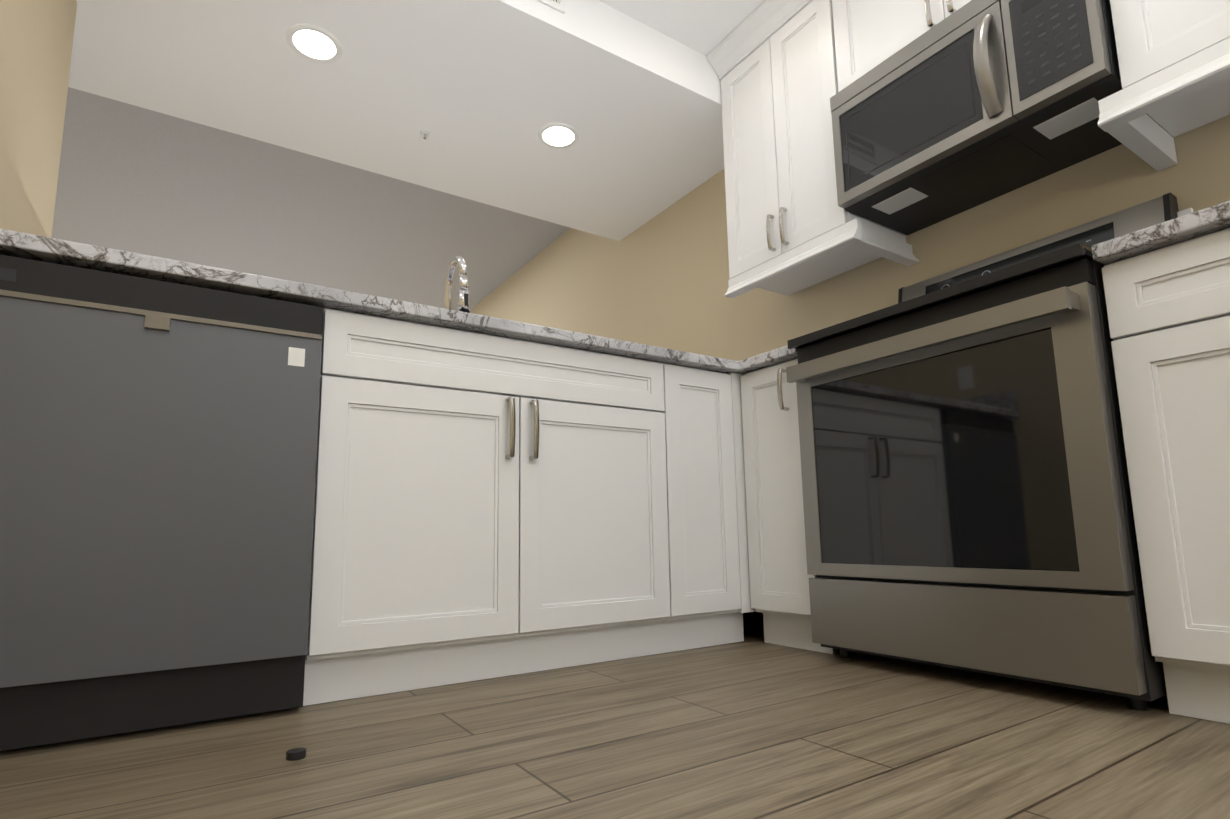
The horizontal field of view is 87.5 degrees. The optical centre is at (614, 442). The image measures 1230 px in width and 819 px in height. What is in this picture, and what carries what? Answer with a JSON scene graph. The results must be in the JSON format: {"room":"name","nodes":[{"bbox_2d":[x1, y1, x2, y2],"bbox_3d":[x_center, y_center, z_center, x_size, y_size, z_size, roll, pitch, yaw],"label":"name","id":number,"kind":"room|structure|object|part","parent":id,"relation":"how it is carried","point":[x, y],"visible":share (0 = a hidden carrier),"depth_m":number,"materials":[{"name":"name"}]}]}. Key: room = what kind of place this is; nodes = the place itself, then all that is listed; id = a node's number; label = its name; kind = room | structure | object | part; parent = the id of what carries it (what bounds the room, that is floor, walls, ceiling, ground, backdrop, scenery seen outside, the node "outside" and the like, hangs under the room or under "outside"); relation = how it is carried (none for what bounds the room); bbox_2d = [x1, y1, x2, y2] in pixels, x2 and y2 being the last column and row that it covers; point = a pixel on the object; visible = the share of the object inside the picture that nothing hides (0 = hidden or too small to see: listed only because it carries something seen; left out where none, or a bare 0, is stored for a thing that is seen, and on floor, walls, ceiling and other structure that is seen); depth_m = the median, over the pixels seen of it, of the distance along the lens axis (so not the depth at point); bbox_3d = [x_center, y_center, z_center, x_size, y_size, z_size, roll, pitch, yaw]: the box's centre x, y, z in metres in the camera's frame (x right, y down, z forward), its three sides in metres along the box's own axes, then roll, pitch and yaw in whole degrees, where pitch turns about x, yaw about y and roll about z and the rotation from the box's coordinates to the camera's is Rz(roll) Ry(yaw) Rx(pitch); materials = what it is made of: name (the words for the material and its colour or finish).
{"room":"kitchen","nodes":[
{"label":"kitchen","id":0,"kind":"room"},
{"bbox_2d":[0,0,76,237],"bbox_3d":[-0.569,-1.031,0.097,0.120,2.800,4.670,4,-10,-33],"label":"wall","id":1,"kind":"structure","parent":0,"point":[36,40],"depth_m":1.75,"materials":[{"name":"beige paint"}]},
{"bbox_2d":[51,87,569,310],"bbox_3d":[-3.332,-1.367,5.653,4.060,0.100,6.400,4,-10,-33],"label":"ceiling","id":2,"kind":"structure","parent":0,"point":[136,179],"depth_m":4.29,"materials":[{"name":"white paint"}]},
{"bbox_2d":[68,0,723,240],"bbox_3d":[-1.218,-1.773,2.460,4.060,0.645,1.300,4,-10,-33],"label":"ceiling","id":3,"kind":"structure","parent":0,"point":[482,92],"depth_m":2.62,"materials":[{"name":"white paint"}]},
{"bbox_2d":[286,24,342,62],"bbox_3d":[-1.102,-1.460,2.356,0.190,0.006,0.190,4,-10,-33],"label":"recessed light","id":4,"kind":"object","parent":3,"relation":"attached to","point":[321,45],"visible":1,"depth_m":2.35,"materials":[{"name":"white plastic"}]},
{"bbox_2d":[420,130,429,139],"bbox_3d":[-0.854,-1.379,2.883,0.039,0.030,0.040,4,-10,-33],"label":"sprinkler head","id":5,"kind":"object","parent":3,"relation":"attached to","point":[424,134],"visible":0.98,"depth_m":2.88},
{"bbox_2d":[536,0,565,13],"bbox_3d":[-0.358,-1.629,2.216,0.420,0.125,0.009,4,-10,-33],"label":"air vent","id":6,"kind":"object","parent":3,"relation":"attached to","point":[558,5],"visible":1,"depth_m":2.30,"materials":[{"name":"white plastic"}]},
{"bbox_2d":[537,123,578,148],"bbox_3d":[-0.258,-1.395,2.925,0.190,0.006,0.190,4,-10,-33],"label":"recessed light","id":7,"kind":"object","parent":3,"relation":"attached to","point":[558,135],"visible":1,"depth_m":2.92,"materials":[{"name":"white"}]},
{"bbox_2d":[0,612,1229,818],"bbox_3d":[-2.407,1.024,3.964,4.060,0.120,13.840,4,-10,-33],"label":"floor","id":8,"kind":"structure","parent":0,"point":[752,726],"depth_m":1.05,"materials":[{"name":"brown wood"}]},
{"bbox_2d":[0,255,322,760],"bbox_3d":[-0.981,0.127,1.348,0.593,0.872,0.915,4,-10,-33],"label":"dishwasher","id":9,"kind":"object","parent":8,"relation":"on","point":[158,443],"visible":0.98,"depth_m":1.21,"materials":[{"name":"grey metal"}]},
{"bbox_2d":[303,308,678,705],"bbox_3d":[-0.426,0.194,1.933,0.969,0.880,0.657,4,-10,-33],"label":"base cabinet","id":10,"kind":"object","parent":8,"relation":"on","point":[486,506],"depth_m":1.61,"materials":[{"name":"white wood"}]},
{"bbox_2d":[0,229,743,373],"bbox_3d":[-0.344,-0.315,2.118,2.543,0.172,0.865,4,-10,-33],"label":"countertop","id":11,"kind":"structure","parent":10,"relation":"on","point":[12,243],"depth_m":1.44,"materials":[{"name":"stone"}]},
{"bbox_2d":[444,256,470,312],"bbox_3d":[-0.510,-0.443,2.201,0.137,0.392,0.217,4,-10,-33],"label":"kitchen faucet","id":12,"kind":"object","parent":11,"relation":"on","point":[463,291],"visible":0.52,"depth_m":2.13,"materials":[{"name":"silver metal"}]},
{"bbox_2d":[671,365,754,650],"bbox_3d":[0.120,0.235,2.289,0.337,0.880,0.657,4,-10,-33],"label":"base cabinet","id":13,"kind":"object","parent":8,"relation":"on","point":[711,535],"depth_m":2.03,"materials":[{"name":"white wood"}]},
{"bbox_2d":[740,358,837,653],"bbox_3d":[0.753,0.204,2.152,0.607,0.880,0.266,4,-10,-33],"label":"base cabinet","id":14,"kind":"object","parent":8,"relation":"on","point":[779,578],"depth_m":2.00,"materials":[{"name":"white wood"}]},
{"bbox_2d":[740,345,796,374],"bbox_3d":[0.747,-0.306,2.191,0.639,0.136,0.210,4,-10,-33],"label":"countertop","id":15,"kind":"structure","parent":14,"relation":"on","point":[783,354],"depth_m":2.02,"materials":[{"name":"stone"}]},
{"bbox_2d":[786,193,1192,710],"bbox_3d":[0.988,-0.023,1.703,0.686,1.198,0.785,4,-10,-33],"label":"range","id":16,"kind":"object","parent":8,"relation":"on","point":[967,503],"visible":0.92,"depth_m":1.44,"materials":[{"name":"grey metal"}]},
{"bbox_2d":[1101,228,1229,723],"bbox_3d":[1.410,0.052,1.162,0.607,0.880,0.598,4,-10,-33],"label":"base cabinet","id":17,"kind":"object","parent":8,"relation":"on","point":[1168,310],"depth_m":1.18,"materials":[{"name":"white wood"}]},
{"bbox_2d":[1091,201,1229,264],"bbox_3d":[1.600,-0.503,0.909,0.636,0.136,1.367,4,-10,-33],"label":"countertop","id":18,"kind":"structure","parent":17,"relation":"on","point":[1205,221],"depth_m":1.20,"materials":[{"name":"stone"}]},
{"bbox_2d":[598,0,764,55],"bbox_3d":[0.773,-1.994,0.597,2.790,0.100,4.020,4,-10,-33],"label":"ceiling","id":19,"kind":"structure","parent":0,"point":[705,27],"depth_m":2.51,"materials":[{"name":"white paint"}]},
{"bbox_2d":[471,115,1229,612],"bbox_3d":[-0.787,-0.300,5.243,0.120,2.800,13.840,4,-10,-33],"label":"wall","id":20,"kind":"structure","parent":0,"point":[661,279],"depth_m":3.02,"materials":[{"name":"beige paint"}]},
{"bbox_2d":[715,0,912,295],"bbox_3d":[0.755,-1.172,2.545,0.347,0.977,0.564,4,-10,-33],"label":"upper cabinet","id":21,"kind":"object","parent":20,"relation":"attached to","point":[786,70],"depth_m":2.42,"materials":[{"name":"white wood"}]},
{"bbox_2d":[831,0,970,91],"bbox_3d":[1.116,-1.475,2.026,0.347,0.535,0.758,4,-10,-33],"label":"upper cabinet","id":22,"kind":"object","parent":20,"relation":"attached to","point":[867,32],"depth_m":2.11,"materials":[{"name":"white wood"}]},
{"bbox_2d":[830,0,1159,234],"bbox_3d":[1.078,-1.011,1.930,0.456,0.394,0.752,4,-10,-33],"label":"microwave","id":23,"kind":"object","parent":22,"relation":"attached to","point":[971,104],"visible":0.98,"depth_m":1.82,"materials":[{"name":"grey metal"}]},
{"bbox_2d":[1110,0,1229,147],"bbox_3d":[1.494,-1.343,1.432,0.347,0.977,0.598,4,-10,-33],"label":"upper cabinet","id":24,"kind":"object","parent":20,"relation":"attached to","point":[1173,55],"depth_m":1.47,"materials":[{"name":"white wood"}]},
{"bbox_3d":[1.166,-1.763,1.618,0.092,0.083,2.696,4,-10,-33],"label":"crown","id":25,"kind":"part","parent":24,"relation":"part of","materials":[{"name":"white wood"}]}
]}

